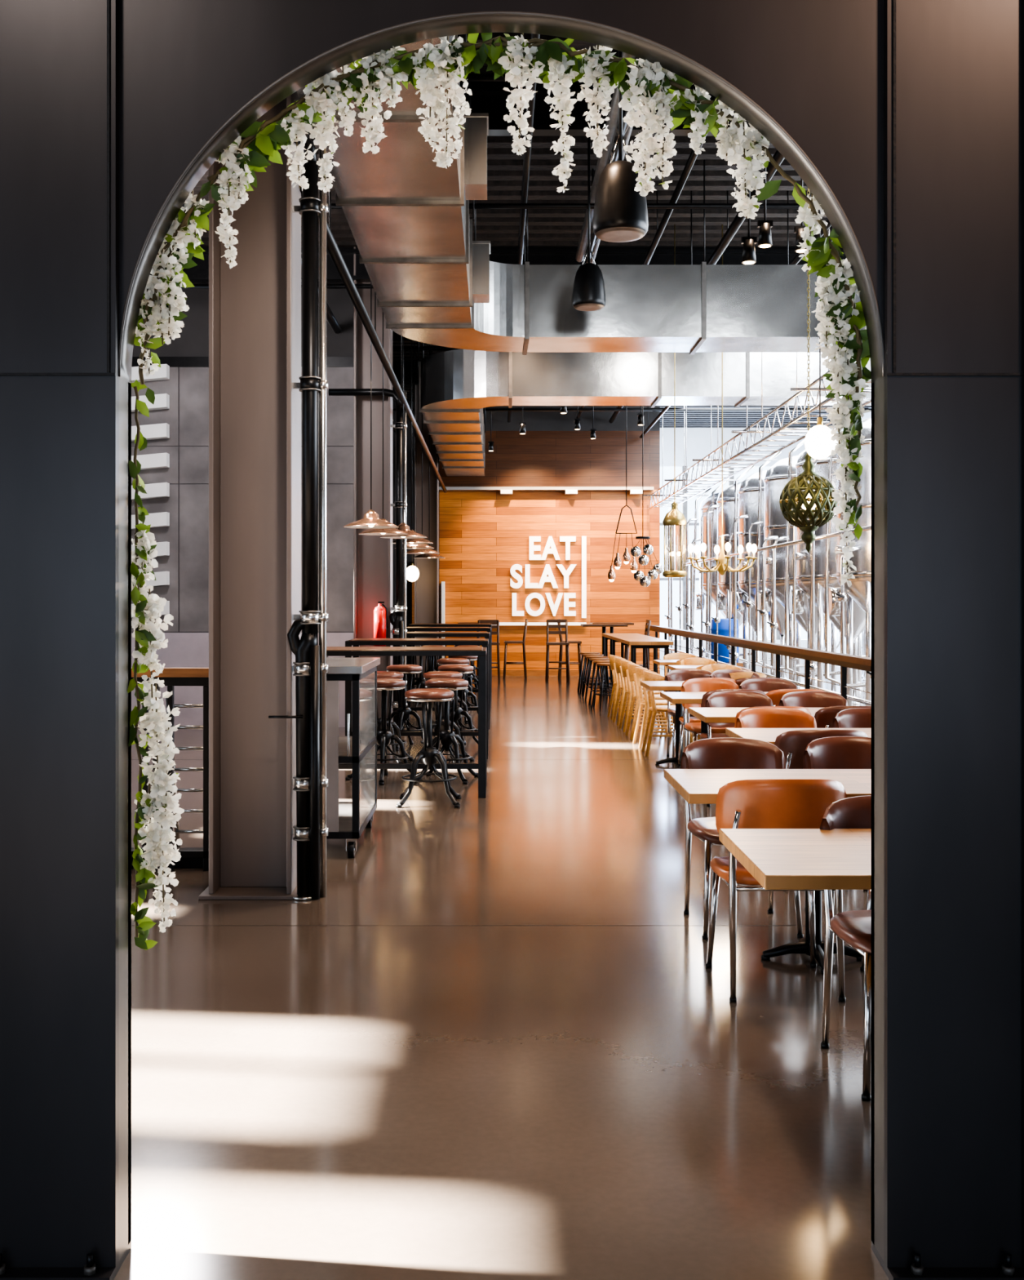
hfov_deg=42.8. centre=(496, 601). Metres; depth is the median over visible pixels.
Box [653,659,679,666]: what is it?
dining table
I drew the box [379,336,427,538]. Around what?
dome pendant lamp
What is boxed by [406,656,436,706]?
stool
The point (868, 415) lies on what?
wall
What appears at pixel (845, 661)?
railing
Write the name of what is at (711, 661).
wood chair
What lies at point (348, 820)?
cart
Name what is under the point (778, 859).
dining table
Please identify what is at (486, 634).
bar table
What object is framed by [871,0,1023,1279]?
wall panel
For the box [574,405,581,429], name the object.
track spotlight
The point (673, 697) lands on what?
dining table
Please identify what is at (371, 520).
dome pendant lamp
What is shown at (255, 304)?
steel column
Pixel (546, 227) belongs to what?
ceiling
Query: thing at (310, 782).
standpipe
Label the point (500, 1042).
floor
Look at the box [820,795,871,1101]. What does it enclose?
leather chair
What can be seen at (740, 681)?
leather chair
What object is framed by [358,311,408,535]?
dome pendant lamp
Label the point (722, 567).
brass chandelier
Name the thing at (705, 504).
tank
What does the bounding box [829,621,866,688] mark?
tank
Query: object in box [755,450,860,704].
tank
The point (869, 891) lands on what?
leather chair
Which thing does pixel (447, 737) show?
stool
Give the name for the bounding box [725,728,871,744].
dining table
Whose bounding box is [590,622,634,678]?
cafe table
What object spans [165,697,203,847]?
bars
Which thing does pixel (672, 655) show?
wood chair
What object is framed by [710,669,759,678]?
leather chair
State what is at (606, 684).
counter stool
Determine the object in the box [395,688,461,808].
stool
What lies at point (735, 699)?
leather chair
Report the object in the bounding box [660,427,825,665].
window
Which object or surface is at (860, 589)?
tank
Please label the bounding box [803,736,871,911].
leather chair
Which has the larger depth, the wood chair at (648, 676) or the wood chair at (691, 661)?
the wood chair at (691, 661)
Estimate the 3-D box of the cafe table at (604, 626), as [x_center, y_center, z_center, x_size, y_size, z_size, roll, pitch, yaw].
[1.950,0.955,23.700,0.800,1.090,0.700,0,0,0]
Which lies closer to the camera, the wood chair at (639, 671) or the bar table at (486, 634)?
the wood chair at (639, 671)
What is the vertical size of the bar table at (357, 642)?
1.131 m
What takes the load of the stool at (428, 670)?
on the floor
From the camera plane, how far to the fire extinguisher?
14.74 m
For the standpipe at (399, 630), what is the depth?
14.82 m
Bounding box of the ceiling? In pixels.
[164,31,871,427]
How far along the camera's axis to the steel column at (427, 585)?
23.29 m
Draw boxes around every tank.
[693,487,755,657]
[709,478,787,679]
[731,465,802,688]
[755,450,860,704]
[785,438,866,688]
[795,621,866,680]
[825,417,871,706]
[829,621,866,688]
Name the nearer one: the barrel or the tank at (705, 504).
the barrel
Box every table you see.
[326,646,487,798]
[345,638,488,759]
[392,631,490,729]
[406,626,491,707]
[408,623,492,690]
[457,622,497,671]
[581,623,628,684]
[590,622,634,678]
[602,633,674,711]
[640,680,684,765]
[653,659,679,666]
[660,692,768,739]
[664,768,871,973]
[668,665,702,670]
[688,707,823,817]
[719,828,871,889]
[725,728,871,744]
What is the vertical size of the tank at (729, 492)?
3.830 m
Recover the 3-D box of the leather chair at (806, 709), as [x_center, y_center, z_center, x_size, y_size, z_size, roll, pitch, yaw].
[1.771,1.081,8.495,0.504,0.841,0.529,0,0,-3]
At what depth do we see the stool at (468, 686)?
18.11 m
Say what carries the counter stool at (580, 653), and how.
on the floor
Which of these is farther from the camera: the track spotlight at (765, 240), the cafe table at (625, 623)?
the cafe table at (625, 623)
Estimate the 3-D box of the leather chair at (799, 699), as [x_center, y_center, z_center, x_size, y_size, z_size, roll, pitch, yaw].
[2.300,1.081,9.366,0.504,0.841,0.529,0,0,1]
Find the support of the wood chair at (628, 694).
on the floor
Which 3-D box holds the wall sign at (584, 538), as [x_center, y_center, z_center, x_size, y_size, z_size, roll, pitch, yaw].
[1.767,-0.492,26.358,0.082,1.627,0.075,0,0,0]
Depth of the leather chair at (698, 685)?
11.15 m
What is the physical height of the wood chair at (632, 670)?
0.823 m
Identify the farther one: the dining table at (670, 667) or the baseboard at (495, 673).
the baseboard at (495, 673)
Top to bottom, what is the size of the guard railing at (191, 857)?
1.130 m
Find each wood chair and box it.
[607,654,649,719]
[613,657,660,725]
[618,660,667,732]
[625,663,673,740]
[632,666,684,748]
[641,670,697,756]
[662,653,697,716]
[676,657,709,665]
[680,657,716,665]
[696,663,732,739]
[697,663,742,738]
[729,671,766,679]
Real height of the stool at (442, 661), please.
0.850 m
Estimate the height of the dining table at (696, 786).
0.750 m
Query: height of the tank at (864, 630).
3.830 m
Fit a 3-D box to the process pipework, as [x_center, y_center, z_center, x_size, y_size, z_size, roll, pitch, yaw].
[3.441,-0.034,17.600,0.380,3.068,17.200,0,0,0]
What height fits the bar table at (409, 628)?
1.131 m
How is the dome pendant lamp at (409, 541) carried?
hanging from the track lighting at (332, 247)
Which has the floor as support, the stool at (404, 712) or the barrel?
the stool at (404, 712)
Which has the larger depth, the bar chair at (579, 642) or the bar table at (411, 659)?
the bar chair at (579, 642)
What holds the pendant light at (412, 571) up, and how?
hanging from the track lighting at (332, 247)
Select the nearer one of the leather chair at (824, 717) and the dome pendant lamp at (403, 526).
the leather chair at (824, 717)
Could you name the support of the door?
in the wall at (483, 534)
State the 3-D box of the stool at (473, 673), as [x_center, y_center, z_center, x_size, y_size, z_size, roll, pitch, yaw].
[-0.500,1.075,21.080,0.468,0.850,0.468,0,0,-29]
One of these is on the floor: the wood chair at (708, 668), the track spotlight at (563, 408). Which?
the wood chair at (708, 668)
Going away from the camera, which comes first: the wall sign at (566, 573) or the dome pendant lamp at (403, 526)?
the dome pendant lamp at (403, 526)
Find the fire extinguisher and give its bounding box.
[373,601,388,645]
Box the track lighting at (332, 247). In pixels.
[181,33,871,493]
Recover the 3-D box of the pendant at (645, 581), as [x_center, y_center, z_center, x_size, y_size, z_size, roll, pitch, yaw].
[2.110,-2.192,18.290,0.470,3.975,0.288,0,0,0]
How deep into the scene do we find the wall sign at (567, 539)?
26.34 m
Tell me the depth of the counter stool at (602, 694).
17.88 m
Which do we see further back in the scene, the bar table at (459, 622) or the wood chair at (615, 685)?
the bar table at (459, 622)
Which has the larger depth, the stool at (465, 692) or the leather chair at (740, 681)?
the stool at (465, 692)
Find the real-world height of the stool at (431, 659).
0.850 m
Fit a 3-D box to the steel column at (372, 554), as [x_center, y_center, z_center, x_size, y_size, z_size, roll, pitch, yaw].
[-1.420,-1.300,15.050,0.500,5.600,0.420,0,0,0]
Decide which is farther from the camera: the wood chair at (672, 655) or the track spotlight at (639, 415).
the track spotlight at (639, 415)
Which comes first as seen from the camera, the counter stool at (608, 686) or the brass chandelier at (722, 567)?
the brass chandelier at (722, 567)
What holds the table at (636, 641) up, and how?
on the floor
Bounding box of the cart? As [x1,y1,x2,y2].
[326,657,380,857]
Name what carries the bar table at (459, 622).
on the floor
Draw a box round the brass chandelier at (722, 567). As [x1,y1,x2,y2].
[687,224,758,575]
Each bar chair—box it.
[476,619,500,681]
[503,618,528,679]
[545,619,569,681]
[557,618,582,679]
[624,619,651,670]
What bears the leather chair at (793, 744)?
on the floor
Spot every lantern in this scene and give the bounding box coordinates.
[662,224,687,577]
[779,186,838,552]
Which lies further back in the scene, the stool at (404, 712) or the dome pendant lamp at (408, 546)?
the dome pendant lamp at (408, 546)
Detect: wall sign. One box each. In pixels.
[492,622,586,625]
[510,564,558,588]
[512,592,576,616]
[529,536,560,559]
[556,564,577,588]
[560,536,576,559]
[582,536,586,617]
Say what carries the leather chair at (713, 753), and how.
on the floor
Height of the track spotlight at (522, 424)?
1.534 m
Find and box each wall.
[131,281,353,727]
[392,400,660,675]
[828,407,871,671]
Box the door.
[409,561,444,657]
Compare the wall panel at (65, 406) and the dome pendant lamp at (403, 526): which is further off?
the dome pendant lamp at (403, 526)
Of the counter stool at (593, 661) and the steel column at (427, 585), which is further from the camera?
the steel column at (427, 585)
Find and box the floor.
[114,665,889,1279]
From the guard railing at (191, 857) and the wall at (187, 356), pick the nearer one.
the guard railing at (191, 857)
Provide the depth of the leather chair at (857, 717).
8.07 m
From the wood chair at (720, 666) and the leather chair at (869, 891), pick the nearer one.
the leather chair at (869, 891)
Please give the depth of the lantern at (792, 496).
8.66 m
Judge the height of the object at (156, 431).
4.400 m
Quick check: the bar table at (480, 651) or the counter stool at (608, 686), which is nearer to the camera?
the bar table at (480, 651)
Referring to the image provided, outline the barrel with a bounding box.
[711,617,740,662]
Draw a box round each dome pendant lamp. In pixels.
[343,280,399,528]
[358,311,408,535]
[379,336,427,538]
[392,339,433,544]
[395,340,434,549]
[406,342,439,554]
[413,462,445,558]
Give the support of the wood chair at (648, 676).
on the floor
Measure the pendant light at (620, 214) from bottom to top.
1.933 m
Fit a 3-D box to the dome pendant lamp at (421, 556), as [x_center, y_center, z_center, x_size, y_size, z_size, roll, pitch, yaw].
[-1.080,-2.399,21.000,0.524,3.402,0.524,0,0,0]
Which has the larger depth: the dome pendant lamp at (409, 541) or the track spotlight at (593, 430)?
the track spotlight at (593, 430)
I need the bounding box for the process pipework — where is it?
[663,455,871,706]
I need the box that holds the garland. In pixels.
[127,32,871,950]
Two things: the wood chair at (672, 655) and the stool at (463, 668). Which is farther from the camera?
the wood chair at (672, 655)
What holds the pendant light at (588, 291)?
hanging from the track lighting at (332, 247)
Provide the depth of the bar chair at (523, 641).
25.30 m
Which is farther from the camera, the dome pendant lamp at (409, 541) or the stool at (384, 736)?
the dome pendant lamp at (409, 541)
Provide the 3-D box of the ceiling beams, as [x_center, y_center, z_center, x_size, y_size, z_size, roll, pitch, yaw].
[1.400,-3.850,14.600,12.600,0.380,14.940,0,0,0]
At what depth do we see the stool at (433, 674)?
12.11 m
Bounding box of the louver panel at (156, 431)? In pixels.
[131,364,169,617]
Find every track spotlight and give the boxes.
[488,406,493,451]
[519,405,526,434]
[560,405,567,413]
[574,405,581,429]
[590,405,595,439]
[637,405,644,425]
[741,121,757,264]
[757,152,773,248]
[794,177,807,252]
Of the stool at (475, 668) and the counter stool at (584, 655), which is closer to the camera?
the counter stool at (584, 655)
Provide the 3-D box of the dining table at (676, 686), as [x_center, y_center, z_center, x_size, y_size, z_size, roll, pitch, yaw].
[1.990,1.125,11.980,1.260,0.750,0.760,0,0,0]
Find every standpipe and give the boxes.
[240,133,328,901]
[328,388,407,729]
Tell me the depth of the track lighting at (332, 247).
11.52 m
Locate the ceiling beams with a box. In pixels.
[149,83,846,384]
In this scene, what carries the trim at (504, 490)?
attached to the wall at (483, 534)
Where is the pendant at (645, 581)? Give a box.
[631,405,663,586]
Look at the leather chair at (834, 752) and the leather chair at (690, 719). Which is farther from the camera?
the leather chair at (690, 719)
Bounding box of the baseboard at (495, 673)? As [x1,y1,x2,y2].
[475,670,660,675]
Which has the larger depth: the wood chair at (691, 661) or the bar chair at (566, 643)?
the bar chair at (566, 643)
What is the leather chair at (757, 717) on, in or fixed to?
on the floor
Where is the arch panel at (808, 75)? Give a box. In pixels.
[118,0,884,383]
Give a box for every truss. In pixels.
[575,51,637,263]
[644,228,871,510]
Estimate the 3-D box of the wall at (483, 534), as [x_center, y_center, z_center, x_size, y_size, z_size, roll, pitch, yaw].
[-0.850,-1.300,26.500,8.300,5.600,0.200,0,0,0]
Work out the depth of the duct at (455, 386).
15.60 m
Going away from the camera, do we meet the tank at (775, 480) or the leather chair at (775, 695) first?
the leather chair at (775, 695)
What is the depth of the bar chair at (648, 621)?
24.21 m
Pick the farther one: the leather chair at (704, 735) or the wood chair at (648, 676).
the wood chair at (648, 676)
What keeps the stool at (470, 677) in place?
on the floor
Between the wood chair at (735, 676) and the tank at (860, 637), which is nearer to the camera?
the wood chair at (735, 676)
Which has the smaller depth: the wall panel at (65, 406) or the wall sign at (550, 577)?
the wall panel at (65, 406)
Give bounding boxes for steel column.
[198,91,301,899]
[351,246,392,731]
[414,384,439,686]
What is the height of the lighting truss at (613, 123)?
0.688 m
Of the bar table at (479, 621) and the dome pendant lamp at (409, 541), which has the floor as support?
the bar table at (479, 621)
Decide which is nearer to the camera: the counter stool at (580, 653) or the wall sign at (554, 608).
the counter stool at (580, 653)
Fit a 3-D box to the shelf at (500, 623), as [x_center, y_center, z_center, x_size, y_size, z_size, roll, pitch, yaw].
[0.863,0.444,26.358,1.890,0.049,0.075,0,0,0]
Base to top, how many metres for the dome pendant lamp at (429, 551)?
3.402 m
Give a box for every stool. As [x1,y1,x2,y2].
[345,678,422,785]
[377,664,423,751]
[377,671,413,763]
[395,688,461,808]
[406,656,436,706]
[410,671,474,763]
[414,678,478,784]
[419,644,444,703]
[420,644,442,679]
[432,657,478,731]
[438,664,478,751]
[448,656,478,724]
[450,684,475,706]
[454,644,478,688]
[457,644,479,703]
[471,660,478,687]
[577,652,601,692]
[579,653,606,695]
[582,656,608,697]
[585,657,612,702]
[588,660,620,707]
[591,662,626,711]
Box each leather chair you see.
[664,669,715,757]
[677,677,736,767]
[680,678,739,751]
[680,737,804,939]
[699,688,766,739]
[705,690,773,806]
[706,778,847,1002]
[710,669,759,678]
[734,706,811,728]
[735,677,782,687]
[736,707,817,728]
[738,678,797,692]
[765,688,826,706]
[774,729,868,891]
[779,691,848,707]
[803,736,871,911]
[814,706,871,728]
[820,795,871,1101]
[833,707,871,728]
[860,889,871,971]
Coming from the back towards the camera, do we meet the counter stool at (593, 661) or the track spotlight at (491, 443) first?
the track spotlight at (491, 443)
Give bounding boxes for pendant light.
[406,563,419,582]
[572,137,605,311]
[592,50,648,242]
[804,209,835,459]
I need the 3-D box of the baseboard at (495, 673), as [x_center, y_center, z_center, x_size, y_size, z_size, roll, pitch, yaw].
[1.073,1.440,26.375,4.455,0.120,0.050,0,0,0]
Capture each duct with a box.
[296,33,866,355]
[417,341,871,475]
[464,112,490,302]
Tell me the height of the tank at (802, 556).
3.830 m
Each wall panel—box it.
[0,0,131,1279]
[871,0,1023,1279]
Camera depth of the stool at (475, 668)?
22.31 m
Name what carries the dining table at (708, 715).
on the floor
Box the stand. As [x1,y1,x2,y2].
[728,662,743,667]
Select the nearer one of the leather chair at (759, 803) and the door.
the leather chair at (759, 803)
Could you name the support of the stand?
on the floor
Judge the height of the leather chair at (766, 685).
0.841 m
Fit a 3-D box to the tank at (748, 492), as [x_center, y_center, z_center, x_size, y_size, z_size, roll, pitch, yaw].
[4.680,-0.415,21.688,1.607,3.830,1.464,0,0,-9]
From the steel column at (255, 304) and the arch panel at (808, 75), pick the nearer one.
the arch panel at (808, 75)
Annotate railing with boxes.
[131,667,208,871]
[648,624,871,699]
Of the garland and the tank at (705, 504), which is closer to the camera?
the garland
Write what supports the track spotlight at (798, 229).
hanging from the track lighting at (332, 247)
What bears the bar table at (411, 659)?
on the floor
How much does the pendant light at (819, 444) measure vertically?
3.209 m
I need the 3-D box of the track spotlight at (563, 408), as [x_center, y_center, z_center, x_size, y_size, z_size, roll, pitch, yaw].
[0.950,-3.383,18.500,0.100,1.434,0.100,0,0,0]
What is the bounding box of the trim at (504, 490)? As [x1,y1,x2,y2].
[439,486,653,494]
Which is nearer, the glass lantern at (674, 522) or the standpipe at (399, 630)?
the glass lantern at (674, 522)
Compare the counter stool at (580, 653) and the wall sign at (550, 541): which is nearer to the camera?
the counter stool at (580, 653)
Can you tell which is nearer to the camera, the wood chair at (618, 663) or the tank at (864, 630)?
the wood chair at (618, 663)
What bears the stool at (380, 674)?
on the floor

